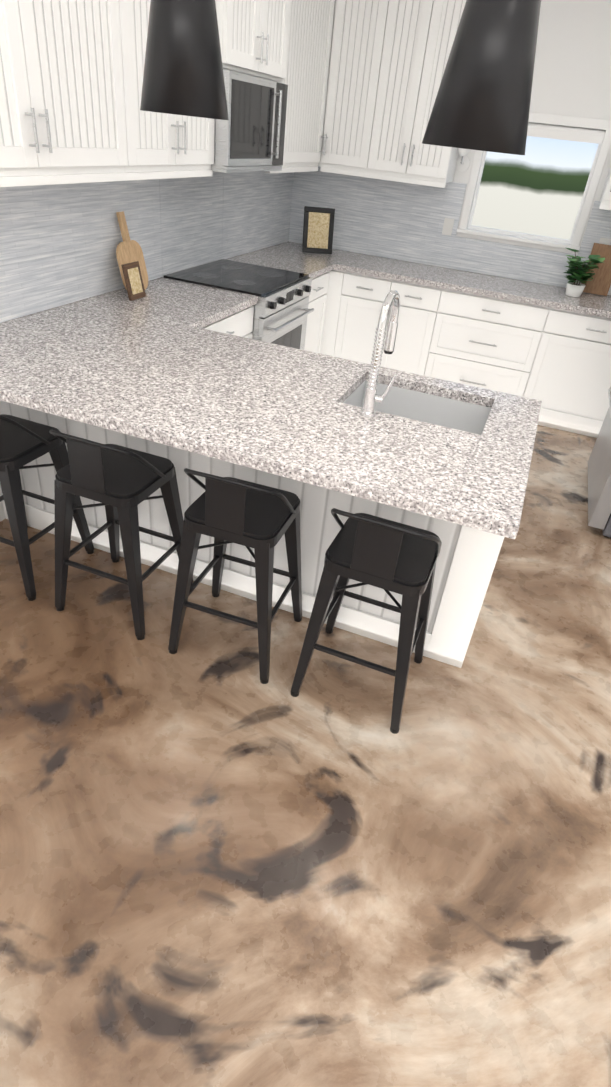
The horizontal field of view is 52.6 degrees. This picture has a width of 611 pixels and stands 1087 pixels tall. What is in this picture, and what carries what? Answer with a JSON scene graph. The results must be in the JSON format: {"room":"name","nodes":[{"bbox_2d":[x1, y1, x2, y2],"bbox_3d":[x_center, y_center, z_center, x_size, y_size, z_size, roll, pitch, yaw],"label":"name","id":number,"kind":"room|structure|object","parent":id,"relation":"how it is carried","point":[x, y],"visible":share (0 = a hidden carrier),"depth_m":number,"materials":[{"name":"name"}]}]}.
{"room":"kitchen","nodes":[
{"label":"kitchen","id":0,"kind":"room"},
{"bbox_2d":[0,485,5,521],"bbox_3d":[-1.562,-1.061,1.964,0.120,2.750,8.040,17,35,14],"label":"wall","id":1,"kind":"structure","parent":0,"point":[2,515],"depth_m":3.02,"materials":[{"name":"white paint"}]},
{"bbox_2d":[0,0,143,183],"bbox_3d":[-1.057,-1.882,1.983,0.350,1.178,1.164,17,35,14],"label":"upper cabinet","id":2,"kind":"object","parent":1,"relation":"attached to","point":[70,85],"depth_m":2.27,"materials":[{"name":"white paint"}]},
{"bbox_2d":[0,171,295,322],"bbox_3d":[-0.815,-1.846,3.610,0.012,0.648,3.878,17,35,14],"label":"backsplash","id":3,"kind":"structure","parent":1,"relation":"attached to","point":[59,243],"depth_m":3.23,"materials":[{"name":"tile"}]},
{"bbox_2d":[136,0,215,175],"bbox_3d":[-0.743,-2.315,2.676,0.350,1.178,0.845,17,35,14],"label":"upper cabinet","id":4,"kind":"object","parent":1,"relation":"attached to","point":[170,144],"depth_m":2.88,"materials":[{"name":"white paint"}]},
{"bbox_2d":[216,0,291,83],"bbox_3d":[-0.409,-2.885,3.182,0.405,0.739,0.760,17,35,14],"label":"upper cabinet","id":5,"kind":"object","parent":1,"relation":"attached to","point":[253,34],"depth_m":3.22,"materials":[{"name":"white paint"}]},
{"bbox_2d":[211,69,287,172],"bbox_3d":[-0.429,-2.385,3.504,0.455,0.440,0.756,17,35,14],"label":"over-the-range microwave","id":6,"kind":"object","parent":5,"relation":"attached to","point":[249,135],"visible":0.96,"depth_m":3.37,"materials":[{"name":"silver metal"}]},
{"bbox_2d":[264,0,343,171],"bbox_3d":[-0.124,-3.114,3.963,0.419,1.178,0.906,17,35,14],"label":"upper cabinet","id":7,"kind":"object","parent":1,"relation":"attached to","point":[314,34],"depth_m":4.10,"materials":[{"name":"white paint"}]},
{"bbox_2d":[0,425,610,1086],"bbox_3d":[0.038,0.629,2.294,3.860,0.100,8.040,17,35,14],"label":"floor","id":8,"kind":"structure","parent":0,"point":[220,865],"depth_m":1.84,"materials":[{"name":"concrete"}]},
{"bbox_2d":[0,414,93,600],"bbox_3d":[-1.216,-0.251,2.566,0.420,0.807,0.420,17,35,14],"label":"stool","id":9,"kind":"object","parent":8,"relation":"on","point":[23,442],"visible":0.98,"depth_m":2.46,"materials":[{"name":"black metal"}]},
{"bbox_2d":[0,402,131,556],"bbox_3d":[-0.968,-0.544,2.986,0.754,0.869,0.677,17,35,14],"label":"base cabinet","id":10,"kind":"object","parent":8,"relation":"on","point":[40,514],"depth_m":2.83,"materials":[{"name":"white paint"}]},
{"bbox_2d":[49,430,192,639],"bbox_3d":[-0.729,-0.106,2.436,0.420,0.807,0.420,17,35,14],"label":"stool","id":11,"kind":"object","parent":8,"relation":"on","point":[120,483],"visible":0.96,"depth_m":2.31,"materials":[{"name":"black metal"}]},
{"bbox_2d":[128,438,311,612],"bbox_3d":[-0.272,-0.337,2.800,0.855,0.869,0.677,17,35,14],"label":"base cabinet","id":12,"kind":"object","parent":8,"relation":"on","point":[237,578],"depth_m":2.62,"materials":[{"name":"white paint"}]},
{"bbox_2d":[207,306,253,338],"bbox_3d":[-0.766,-0.927,3.587,0.620,0.866,0.784,17,35,14],"label":"base cabinet","id":13,"kind":"object","parent":8,"relation":"on","point":[240,324],"depth_m":3.46,"materials":[{"name":"white paint"}]},
{"bbox_2d":[76,277,257,328],"bbox_3d":[-0.713,-1.299,3.330,0.642,0.040,0.785,17,35,14],"label":"countertop","id":14,"kind":"structure","parent":13,"relation":"on","point":[190,304],"depth_m":3.25,"materials":[{"name":"grey stone"}]},
{"bbox_2d":[116,211,147,289],"bbox_3d":[-0.926,-1.528,3.253,0.104,0.379,0.210,17,35,14],"label":"paddle cutting board","id":15,"kind":"object","parent":14,"relation":"on","point":[128,250],"visible":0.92,"depth_m":3.22,"materials":[{"name":"brown wood"}]},
{"bbox_2d":[121,261,145,300],"bbox_3d":[-0.885,-1.356,3.191,0.051,0.169,0.130,17,35,14],"label":"picture frame","id":16,"kind":"object","parent":14,"relation":"on","point":[133,280],"visible":0.98,"depth_m":3.18,"materials":[{"name":"brown wood"}]},
{"bbox_2d":[168,468,301,683],"bbox_3d":[-0.237,0.040,2.304,0.434,0.807,0.434,17,35,14],"label":"stool","id":17,"kind":"object","parent":8,"relation":"on","point":[261,520],"visible":0.98,"depth_m":2.17,"materials":[{"name":"black metal"}]},
{"bbox_2d":[164,259,313,349],"bbox_3d":[-0.420,-1.314,4.169,0.726,0.923,0.764,17,35,14],"label":"range","id":18,"kind":"object","parent":8,"relation":"on","point":[282,311],"visible":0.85,"depth_m":3.87,"materials":[{"name":"silver metal"}]},
{"bbox_2d":[216,273,331,353],"bbox_3d":[-0.247,-1.642,4.732,0.620,0.866,0.573,17,35,14],"label":"base cabinet","id":19,"kind":"object","parent":8,"relation":"on","point":[317,320],"depth_m":4.68,"materials":[{"name":"white paint"}]},
{"bbox_2d":[290,508,441,733],"bbox_3d":[0.246,0.183,2.175,0.419,0.807,0.419,17,35,14],"label":"stool","id":20,"kind":"object","parent":8,"relation":"on","point":[387,555],"visible":1,"depth_m":2.02,"materials":[{"name":"black metal"}]},
{"bbox_2d":[324,269,443,375],"bbox_3d":[0.654,-1.757,5.056,0.864,0.866,0.620,17,35,14],"label":"base cabinet","id":21,"kind":"object","parent":8,"relation":"on","point":[355,304],"depth_m":4.74,"materials":[{"name":"white paint"}]},
{"bbox_2d":[226,241,351,276],"bbox_3d":[-0.075,-2.177,4.736,0.642,0.040,1.232,17,35,14],"label":"countertop","id":22,"kind":"structure","parent":21,"relation":"on","point":[289,256],"depth_m":4.61,"materials":[{"name":"grey stone"}]},
{"bbox_2d":[302,206,334,253],"bbox_3d":[0.101,-2.451,4.843,0.240,0.318,0.078,-2,35,-12],"label":"picture frame","id":23,"kind":"object","parent":22,"relation":"on","point":[318,226],"visible":1,"depth_m":4.84,"materials":[{"name":"black wood"}]},
{"bbox_2d":[302,406,540,667],"bbox_3d":[0.404,-0.137,2.619,0.831,0.869,0.677,17,35,14],"label":"base cabinet","id":24,"kind":"object","parent":8,"relation":"on","point":[466,560],"depth_m":2.37,"materials":[{"name":"white paint"}]},
{"bbox_2d":[0,302,541,538],"bbox_3d":[-0.290,-0.610,2.383,2.276,0.040,1.090,17,35,14],"label":"countertop","id":25,"kind":"structure","parent":24,"relation":"on","point":[269,408],"depth_m":2.15,"materials":[{"name":"grey stone"}]},
{"bbox_2d":[356,290,399,417],"bbox_3d":[0.295,-0.665,2.160,0.111,0.409,0.220,17,35,14],"label":"faucet","id":26,"kind":"object","parent":25,"relation":"on","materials":[{"name":"silver metal"}]},
{"bbox_2d":[344,378,491,433],"bbox_3d":[0.425,-0.444,2.466,0.564,0.214,0.434,17,35,14],"label":"sink","id":27,"kind":"object","parent":25,"relation":"in","point":[413,402],"depth_m":2.59,"materials":[{"name":"silver metal"}]},
{"bbox_2d":[424,289,559,398],"bbox_3d":[1.409,-1.533,4.854,0.875,0.866,0.620,17,35,14],"label":"base cabinet","id":28,"kind":"object","parent":8,"relation":"on","point":[489,343],"depth_m":4.53,"materials":[{"name":"white paint"}]},
{"bbox_2d":[336,253,610,316],"bbox_3d":[1.708,-1.824,4.519,2.971,0.040,0.644,17,35,14],"label":"countertop","id":29,"kind":"structure","parent":28,"relation":"on","point":[504,289],"depth_m":4.52,"materials":[{"name":"grey stone"}]},
{"bbox_2d":[563,247,604,296],"bbox_3d":[1.942,-1.923,4.389,0.281,0.307,0.252,17,35,14],"label":"potted plant","id":30,"kind":"object","parent":29,"relation":"on","point":[578,269],"visible":1,"depth_m":4.38,"materials":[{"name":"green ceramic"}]},
{"bbox_2d":[582,243,610,295],"bbox_3d":[2.161,-2.005,4.527,0.200,0.328,0.069,17,35,14],"label":"cutting board","id":31,"kind":"object","parent":29,"relation":"on","point":[599,283],"visible":0.67,"depth_m":4.53,"materials":[{"name":"brown wood"}]},
{"bbox_2d":[532,309,610,437],"bbox_3d":[2.099,-1.328,4.669,0.728,0.866,0.620,17,35,14],"label":"base cabinet","id":32,"kind":"object","parent":8,"relation":"on","point":[549,346],"depth_m":4.44,"materials":[{"name":"white paint"}]},
{"bbox_2d":[588,387,610,537],"bbox_3d":[2.176,-0.897,3.246,0.924,1.760,0.911,17,35,14],"label":"refrigerator","id":33,"kind":"object","parent":8,"relation":"on","point":[599,488],"visible":1,"depth_m":3.50,"materials":[{"name":"grey metal"}]},
{"bbox_2d":[408,0,610,287],"bbox_3d":[1.595,-2.504,4.634,3.620,2.750,0.120,17,35,14],"label":"wall","id":34,"kind":"structure","parent":0,"point":[572,72],"depth_m":4.08,"materials":[{"name":"white paint"}]},
{"bbox_2d":[328,0,399,175],"bbox_3d":[0.403,-3.304,4.333,0.449,1.178,0.415,17,35,14],"label":"upper cabinet","id":35,"kind":"object","parent":34,"relation":"attached to","point":[361,79],"depth_m":4.26,"materials":[{"name":"white paint"}]},
{"bbox_2d":[376,0,465,183],"bbox_3d":[0.804,-3.205,4.255,0.646,1.178,0.350,17,35,14],"label":"upper cabinet","id":36,"kind":"object","parent":34,"relation":"attached to","point":[426,30],"depth_m":4.17,"materials":[{"name":"white paint"}]},
{"bbox_2d":[292,166,610,294],"bbox_3d":[1.568,-2.327,4.672,3.585,0.586,0.012,17,35,14],"label":"backsplash","id":37,"kind":"structure","parent":34,"relation":"attached to","point":[375,217],"depth_m":4.86,"materials":[{"name":"tile"}]},
{"bbox_2d":[442,218,453,235],"bbox_3d":[1.104,-2.453,4.788,0.075,0.115,0.009,17,35,14],"label":"outlet","id":38,"kind":"object","parent":37,"relation":"attached to","point":[448,226],"depth_m":4.79,"materials":[{"name":"white plastic"}]},
{"bbox_2d":[599,238,610,244],"bbox_3d":[2.165,-2.155,4.494,0.075,0.115,0.009,17,35,14],"label":"outlet","id":39,"kind":"object","parent":37,"relation":"attached to","point":[606,241],"depth_m":4.47,"materials":[{"name":"white plastic"}]},
{"bbox_2d":[456,148,469,171],"bbox_3d":[1.142,-2.819,4.465,0.100,0.229,0.159,17,35,14],"label":"wall sconce","id":40,"kind":"object","parent":34,"relation":"attached to","point":[463,162],"visible":0.67,"depth_m":4.54,"materials":[{"name":"white"}]},
{"bbox_2d":[457,112,610,253],"bbox_3d":[1.651,-2.629,4.505,0.910,0.820,0.160,17,35,14],"label":"window","id":41,"kind":"structure","parent":34,"relation":"in","point":[577,129],"depth_m":4.44,"materials":[{"name":"white wood"}]},
{"bbox_2d":[599,167,610,207],"bbox_3d":[2.305,-2.759,3.853,0.487,1.178,0.350,17,35,14],"label":"upper cabinet","id":42,"kind":"object","parent":34,"relation":"attached to","point":[605,200],"depth_m":4.10,"materials":[{"name":"white paint"}]},
{"bbox_3d":[0.310,-1.721,0.704,3.860,0.100,8.040,17,35,14],"label":"ceiling","id":43,"kind":"structure","parent":0,"visible":0},
{"bbox_2d":[140,0,228,119],"bbox_3d":[-0.298,-1.648,1.492,0.250,1.014,0.250,17,35,14],"label":"pendant light","id":44,"kind":"object","parent":43,"relation":"hanging from","point":[183,74],"visible":1,"depth_m":1.64,"materials":[{"name":"black metal"}]},
{"bbox_2d":[422,0,540,154],"bbox_3d":[0.457,-1.381,1.228,0.250,1.014,0.250,17,35,14],"label":"pendant light","id":45,"kind":"object","parent":43,"relation":"hanging from","point":[482,100],"visible":1,"depth_m":1.37,"materials":[{"name":"black metal"}]},
{"label":"outside","id":46,"kind":"structure","parent":0,"visible":0},
{"bbox_2d":[471,136,597,239],"bbox_3d":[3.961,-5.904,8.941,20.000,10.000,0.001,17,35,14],"label":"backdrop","id":47,"kind":"structure","parent":46,"point":[538,187],"depth_m":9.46,"materials":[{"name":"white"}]}
]}

